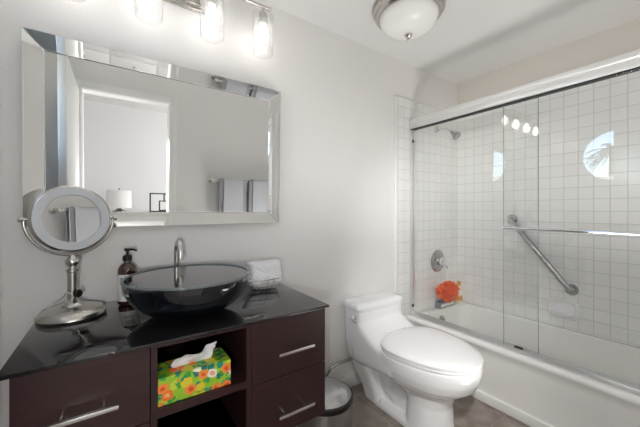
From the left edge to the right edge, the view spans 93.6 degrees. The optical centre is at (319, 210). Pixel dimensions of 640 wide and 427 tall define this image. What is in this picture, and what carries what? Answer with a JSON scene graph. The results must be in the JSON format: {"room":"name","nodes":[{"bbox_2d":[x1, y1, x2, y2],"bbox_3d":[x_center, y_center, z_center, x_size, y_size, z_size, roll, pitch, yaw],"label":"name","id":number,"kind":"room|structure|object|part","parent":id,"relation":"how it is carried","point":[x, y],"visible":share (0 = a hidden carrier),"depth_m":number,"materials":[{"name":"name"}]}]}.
{"room":"bathroom","nodes":[
{"label":"bathroom","id":0,"kind":"room"},
{"bbox_2d":[0,0,456,426],"bbox_3d":[-0.038,0.015,2.012,3.435,2.440,0.120,0,0,-34],"label":"wall","id":1,"kind":"structure","parent":0,"point":[332,240],"depth_m":1.78,"materials":[{"name":"white paint"}]},
{"bbox_2d":[143,0,155,5],"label":"vanity light","id":2,"kind":"object","parent":1,"relation":"attached to","point":[149,2],"depth_m":1.30,"materials":[{"name":"white glass"}]},
{"bbox_3d":[-0.745,-0.945,1.308,0.109,0.216,0.109,0,0,-34],"label":"lamp shade","id":3,"kind":"part","parent":2,"relation":"part of","materials":[{"name":"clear glass"}]},
{"bbox_3d":[-0.745,-0.948,1.308,0.060,0.099,0.060,0,0,-34],"label":"bulb","id":4,"kind":"part","parent":2,"relation":"part of","materials":[{"name":"white glass"}]},
{"bbox_2d":[21,26,280,228],"bbox_3d":[-0.689,-0.310,1.453,1.083,0.760,0.062,0,0,-34],"label":"wall mirror","id":5,"kind":"object","parent":1,"relation":"attached to","point":[160,143],"visible":0.83,"depth_m":1.38,"materials":[{"name":"silver mirror"}]},
{"bbox_3d":[-1.107,-0.310,1.161,0.060,0.758,0.024,0,2,-34],"label":"frame panel","id":6,"kind":"part","parent":5,"relation":"part of","materials":[{"name":"silver metal"}]},
{"bbox_3d":[-0.679,-0.659,1.440,1.081,0.060,0.024,0,2,-34],"label":"frame panel","id":7,"kind":"part","parent":5,"relation":"part of","materials":[{"name":"silver metal"}]},
{"bbox_3d":[-0.693,0.039,1.459,1.081,0.060,0.024,0,2,-34],"label":"frame panel","id":8,"kind":"part","parent":5,"relation":"part of","materials":[{"name":"silver metal"}]},
{"bbox_3d":[-0.692,-0.310,1.458,0.965,0.642,0.004,0,2,-34],"label":"glass","id":9,"kind":"part","parent":5,"relation":"part of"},
{"bbox_3d":[-0.265,-0.310,1.739,0.060,0.758,0.024,0,2,-34],"label":"frame panel","id":10,"kind":"part","parent":5,"relation":"part of","materials":[{"name":"silver metal"}]},
{"bbox_2d":[9,308,324,426],"bbox_3d":[-0.523,0.642,1.236,0.967,0.462,0.605,0,0,-34],"label":"vanity cabinet","id":11,"kind":"object","parent":1,"relation":"attached to","point":[278,365],"visible":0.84,"depth_m":1.11,"materials":[{"name":"brown wood"}]},
{"bbox_3d":[-0.654,0.530,0.843,0.307,0.231,0.020,0,0,-34],"label":"drawer","id":12,"kind":"part","parent":11,"relation":"part of","materials":[{"name":"brown wood"}]},
{"bbox_3d":[-0.642,0.551,0.814,0.160,0.012,0.044,0,0,-34],"label":"handle","id":13,"kind":"part","parent":11,"relation":"part of","materials":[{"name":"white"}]},
{"bbox_3d":[-0.654,0.761,0.843,0.307,0.223,0.020,0,0,-34],"label":"drawer","id":14,"kind":"part","parent":11,"relation":"part of","materials":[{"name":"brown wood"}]},
{"bbox_2d":[0,283,328,380],"bbox_3d":[-0.535,0.406,1.240,0.992,0.011,0.587,0,0,-34],"label":"countertop","id":15,"kind":"structure","parent":11,"relation":"on","point":[120,329],"depth_m":1.01,"materials":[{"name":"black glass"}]},
{"bbox_2d":[17,186,116,325],"bbox_3d":[-0.945,0.152,1.146,0.231,0.495,0.214,0,0,-13],"label":"makeup mirror","id":16,"kind":"object","parent":15,"relation":"on","point":[63,218],"visible":1,"depth_m":1.13,"materials":[{"name":"silver metal"}]},
{"bbox_3d":[-0.993,0.350,1.148,0.142,0.095,0.054,0,0,10],"label":"cord","id":17,"kind":"part","parent":16,"relation":"part of","materials":[{"name":"white plastic"}]},
{"bbox_3d":[-0.940,0.031,1.143,0.024,0.185,0.185,0,0,34],"label":"glass","id":18,"kind":"part","parent":16,"relation":"part of","materials":[{"name":"white mirror"}]},
{"bbox_3d":[-0.945,0.256,1.146,0.045,0.177,0.045,0,0,-34],"label":"stem","id":19,"kind":"part","parent":16,"relation":"part of","materials":[{"name":"silver metal"}]},
{"bbox_2d":[73,289,82,296],"bbox_3d":[-0.922,0.315,1.143,0.015,0.030,0.030,0,0,7],"label":"switch","id":20,"kind":"object","parent":16,"relation":"attached to","point":[76,292],"depth_m":1.14,"materials":[{"name":"black plastic"}]},
{"bbox_2d":[117,248,136,304],"bbox_3d":[-0.836,0.281,1.303,0.073,0.238,0.073,0,0,-34],"label":"soap bottle","id":21,"kind":"object","parent":15,"relation":"on","point":[127,267],"visible":0.61,"depth_m":1.28,"materials":[{"name":"brown plastic"}]},
{"bbox_2d":[174,239,183,265],"bbox_3d":[-0.649,0.265,1.380,0.091,0.270,0.138,0,0,-1],"label":"faucet","id":22,"kind":"object","parent":15,"relation":"on","point":[178,246],"visible":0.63,"depth_m":1.33,"materials":[{"name":"silver metal"}]},
{"bbox_2d":[120,264,249,349],"bbox_3d":[-0.511,0.405,1.206,0.461,0.313,0.500,0,0,5],"label":"vessel sink","id":23,"kind":"object","parent":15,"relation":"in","point":[188,291],"visible":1,"depth_m":1.04,"materials":[{"name":"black glass"}]},
{"bbox_3d":[-0.513,0.326,1.186,0.460,0.147,0.460,0,0,-34],"label":"bowl","id":24,"kind":"part","parent":23,"relation":"part of","materials":[{"name":"black glass"}]},
{"bbox_2d":[247,275,282,289],"bbox_3d":[-0.290,0.374,1.566,0.209,0.050,0.105,0,0,-34],"label":"wire basket","id":25,"kind":"object","parent":15,"relation":"on","point":[251,287],"visible":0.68,"depth_m":1.52,"materials":[{"name":"silver metal"}]},
{"bbox_2d":[246,259,280,287],"bbox_3d":[-0.288,0.327,1.563,0.184,0.132,0.086,0,0,-34],"label":"folded cloth","id":26,"kind":"object","parent":25,"relation":"in","point":[262,269],"visible":0.94,"depth_m":1.53,"materials":[{"name":"white fabric"}]},
{"bbox_2d":[157,341,230,406],"bbox_3d":[-0.448,0.547,1.058,0.232,0.146,0.116,0,0,-34],"label":"tissue box","id":27,"kind":"object","parent":11,"relation":"on","point":[189,375],"visible":0.98,"depth_m":1.02,"materials":[{"name":"multicoloured cardboard"}]},
{"bbox_2d":[157,336,246,418],"bbox_3d":[-0.543,0.634,1.243,0.288,0.026,0.554,0,0,-34],"label":"shelf","id":28,"kind":"object","parent":11,"relation":"attached to","point":[238,378],"depth_m":1.10,"materials":[{"name":"brown wood"}]},
{"bbox_3d":[-0.120,0.761,1.209,0.332,0.223,0.020,0,0,-34],"label":"drawer","id":29,"kind":"part","parent":11,"relation":"part of","materials":[{"name":"brown wood"}]},
{"bbox_3d":[-0.120,0.530,1.209,0.332,0.231,0.020,0,0,-34],"label":"drawer","id":30,"kind":"part","parent":11,"relation":"part of","materials":[{"name":"brown wood"}]},
{"bbox_3d":[-0.098,0.782,1.188,0.160,0.012,0.044,0,0,-34],"label":"handle","id":31,"kind":"part","parent":11,"relation":"part of","materials":[{"name":"white metal"}]},
{"bbox_3d":[-0.098,0.545,1.188,0.160,0.012,0.044,0,0,-34],"label":"handle","id":32,"kind":"part","parent":11,"relation":"part of","materials":[{"name":"white metal"}]},
{"bbox_2d":[162,0,218,32],"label":"vanity light","id":33,"kind":"object","parent":1,"relation":"attached to","point":[198,6],"depth_m":1.46,"materials":[{"name":"white glass"}]},
{"bbox_2d":[207,0,216,7],"bbox_3d":[-0.525,-1.043,1.459,0.048,0.094,0.048,0,0,-34],"label":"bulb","id":34,"kind":"object","parent":33,"relation":"attached to","point":[211,3],"depth_m":1.45,"materials":[{"name":"white glass"}]},
{"bbox_3d":[-0.525,-0.945,1.459,0.109,0.216,0.109,0,0,-34],"label":"lamp shade","id":35,"kind":"part","parent":33,"relation":"part of","materials":[{"name":"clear glass"}]},
{"bbox_3d":[-0.525,-0.948,1.459,0.060,0.099,0.060,0,0,-34],"label":"bulb","id":36,"kind":"part","parent":33,"relation":"part of","materials":[{"name":"white glass"}]},
{"bbox_2d":[243,0,270,53],"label":"vanity light","id":37,"kind":"object","parent":1,"relation":"attached to","point":[263,36],"depth_m":1.59,"materials":[{"name":"white glass"}]},
{"bbox_3d":[-0.305,-0.945,1.610,0.109,0.216,0.109,0,0,-34],"label":"lamp shade","id":38,"kind":"part","parent":37,"relation":"part of","materials":[{"name":"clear glass"}]},
{"bbox_3d":[-0.305,-0.948,1.610,0.060,0.099,0.060,0,0,-34],"label":"bulb","id":39,"kind":"part","parent":37,"relation":"part of","materials":[{"name":"white glass"}]},
{"bbox_2d":[259,7,267,25],"bbox_3d":[-0.305,-1.043,1.610,0.048,0.094,0.048,0,0,-34],"label":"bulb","id":40,"kind":"object","parent":37,"relation":"attached to","point":[263,18],"depth_m":1.59,"materials":[{"name":"white glass"}]},
{"bbox_2d":[337,371,361,387],"bbox_3d":[-0.363,1.188,1.708,2.296,0.095,0.014,0,0,-34],"label":"baseboard","id":41,"kind":"structure","parent":1,"relation":"attached to","point":[352,379],"depth_m":2.10,"materials":[{"name":"white paint"}]},
{"bbox_2d":[394,96,439,293],"bbox_3d":[0.946,0.164,2.606,0.875,2.142,0.016,0,0,-34],"label":"trim","id":42,"kind":"structure","parent":1,"relation":"attached to","point":[395,97],"depth_m":2.36,"materials":[{"name":"white tile"}]},
{"bbox_2d":[398,97,457,317],"bbox_3d":[0.961,0.167,2.618,0.837,2.136,0.012,0,0,-34],"label":"wall tile","id":43,"kind":"structure","parent":1,"relation":"attached to","point":[436,155],"depth_m":2.58,"materials":[{"name":"white tile"}]},
{"bbox_2d":[431,250,447,271],"bbox_3d":[1.063,0.445,2.638,0.196,0.196,0.072,0,0,-34],"label":"shower valve","id":44,"kind":"object","parent":43,"relation":"attached to","point":[438,261],"visible":1,"depth_m":2.63,"materials":[{"name":"silver metal"}]},
{"bbox_3d":[1.077,0.459,2.638,0.099,0.103,0.056,0,0,-34],"label":"handle","id":45,"kind":"part","parent":44,"relation":"part of","materials":[{"name":"silver metal"}]},
{"bbox_2d":[436,265,460,302],"bbox_3d":[1.093,0.629,2.568,0.243,0.310,0.160,0,0,-34],"label":"sponge","id":46,"kind":"object","parent":44,"relation":"hanging from","point":[447,291],"visible":1,"depth_m":2.52,"materials":[{"name":"orange plastic"}]},
{"bbox_2d":[435,300,454,308],"bbox_3d":[1.110,0.823,2.667,0.220,0.050,0.057,0,0,-34],"label":"faucet","id":47,"kind":"object","parent":43,"relation":"attached to","point":[440,304],"visible":0.73,"depth_m":2.62,"materials":[{"name":"grey"}]},
{"bbox_2d":[434,127,460,139],"bbox_3d":[1.102,-0.670,2.583,0.072,0.148,0.212,0,0,-40],"label":"shower","id":48,"kind":"object","parent":43,"relation":"attached to","point":[455,135],"visible":1,"depth_m":2.55,"materials":[{"name":"silver metal"}]},
{"bbox_2d":[470,389,553,426],"bbox_3d":[1.157,1.204,1.790,0.018,0.062,1.568,0,0,-34],"label":"trim","id":49,"kind":"structure","parent":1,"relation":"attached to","point":[517,414],"depth_m":1.80,"materials":[{"name":"white paint"}]},
{"bbox_2d":[409,49,639,394],"bbox_3d":[1.197,0.052,1.817,0.060,1.590,1.574,0,0,-34],"label":"shower door frame","id":50,"kind":"object","parent":1,"relation":"attached to","point":[629,62],"visible":1,"depth_m":1.76,"materials":[{"name":"silver metal"}]},
{"bbox_2d":[503,97,639,353],"bbox_3d":[1.178,0.090,1.800,0.076,1.496,1.523,0,0,-34],"label":"door","id":51,"kind":"structure","parent":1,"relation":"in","point":[630,233],"depth_m":1.74,"materials":[{"name":"grey metal"}]},
{"bbox_3d":[1.020,0.090,2.092,0.006,1.496,0.862,0,0,-34],"label":"glass door panel","id":52,"kind":"part","parent":51,"relation":"part of","materials":[{"name":"clear glass"}]},
{"bbox_2d":[296,383,529,426],"bbox_3d":[0.449,1.285,1.303,3.435,0.100,1.840,0,0,-34],"label":"floor","id":53,"kind":"structure","parent":0,"point":[469,411],"depth_m":1.81,"materials":[{"name":"tile"}]},
{"bbox_2d":[298,377,353,426],"bbox_3d":[0.031,1.075,1.570,0.300,0.321,0.317,0,0,-34],"label":"trash can","id":54,"kind":"object","parent":53,"relation":"on","point":[339,397],"visible":0.52,"depth_m":1.48,"materials":[{"name":"silver metal"}]},
{"bbox_3d":[0.026,0.941,1.577,0.277,0.053,0.277,0,0,-34],"label":"lid","id":55,"kind":"part","parent":54,"relation":"part of","materials":[{"name":"silver metal"}]},
{"bbox_2d":[325,291,483,426],"bbox_3d":[0.495,0.917,1.796,0.642,0.636,0.828,0,0,-34],"label":"toilet","id":56,"kind":"object","parent":53,"relation":"on","point":[415,375],"visible":1,"depth_m":1.72,"materials":[{"name":"white ceramic"}]},
{"bbox_3d":[0.223,0.696,1.929,0.040,0.040,0.080,0,0,-34],"label":"flush lever","id":57,"kind":"part","parent":56,"relation":"part of","materials":[{"name":"silver metal"}]},
{"bbox_3d":[0.379,0.624,2.097,0.442,0.050,0.202,0,0,-34],"label":"tank lid","id":58,"kind":"part","parent":56,"relation":"part of","materials":[{"name":"white ceramic"}]},
{"bbox_3d":[0.642,0.800,1.714,0.486,0.017,0.525,0,0,-34],"label":"seat","id":59,"kind":"part","parent":56,"relation":"part of","materials":[{"name":"white plastic"}]},
{"bbox_3d":[0.641,0.772,1.716,0.492,0.034,0.535,0,0,-34],"label":"seat lid","id":60,"kind":"part","parent":56,"relation":"part of","materials":[{"name":"white plastic"}]},
{"bbox_2d":[407,301,639,426],"bbox_3d":[1.452,1.042,1.992,0.735,0.387,1.574,0,0,-34],"label":"bathtub","id":61,"kind":"object","parent":53,"relation":"on","point":[557,396],"visible":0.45,"depth_m":1.85,"materials":[{"name":"white ceramic"}]},
{"bbox_2d":[456,281,462,302],"bbox_3d":[1.290,0.750,2.785,0.065,0.194,0.045,0,0,-34],"label":"shampoo bottle","id":62,"kind":"object","parent":61,"relation":"on","point":[459,298],"visible":0.74,"depth_m":2.77,"materials":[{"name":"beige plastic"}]},
{"bbox_2d":[258,0,639,83],"bbox_3d":[0.449,-1.255,1.303,3.435,0.100,1.840,0,0,-34],"label":"ceiling","id":63,"kind":"structure","parent":0,"point":[471,39],"depth_m":1.97,"materials":[{"name":"white paint"}]},
{"bbox_2d":[373,0,445,40],"bbox_3d":[0.523,-1.105,1.776,0.410,0.200,0.410,0,0,-34],"label":"ceiling light","id":64,"kind":"object","parent":63,"relation":"attached to","point":[399,20],"visible":1,"depth_m":1.69,"materials":[{"name":"white glass"}]},
{"bbox_2d":[457,18,639,104],"bbox_3d":[1.849,0.015,2.192,0.120,2.440,1.720,0,0,-34],"label":"wall","id":65,"kind":"structure","parent":0,"point":[624,38],"depth_m":2.22,"materials":[{"name":"white paint"}]},
{"bbox_2d":[458,71,639,346],"bbox_3d":[1.760,0.167,2.204,0.012,2.136,1.598,0,0,-34],"label":"wall tile","id":66,"kind":"structure","parent":65,"relation":"attached to","point":[589,135],"depth_m":2.21,"materials":[{"name":"white tile"}]},
{"bbox_2d":[507,215,578,295],"bbox_3d":[1.663,0.318,2.285,0.056,0.571,0.468,0,0,-34],"label":"grab bar","id":67,"kind":"object","parent":66,"relation":"attached to","point":[571,289],"visible":0.99,"depth_m":2.23,"materials":[{"name":"silver metal"}]},
{"bbox_2d":[547,297,578,320],"bbox_3d":[1.740,0.713,2.166,0.064,0.138,0.184,0,0,-34],"label":"soap dish","id":68,"kind":"object","parent":66,"relation":"attached to","point":[556,307],"visible":1,"depth_m":2.17,"materials":[{"name":"white ceramic"}]},
{"bbox_2d":[551,309,573,316],"bbox_3d":[1.737,0.746,2.164,0.058,0.022,0.132,0,0,-34],"label":"tray","id":69,"kind":"object","parent":68,"relation":"on","point":[554,312],"depth_m":2.17,"materials":[{"name":"white ceramic"}]}
]}

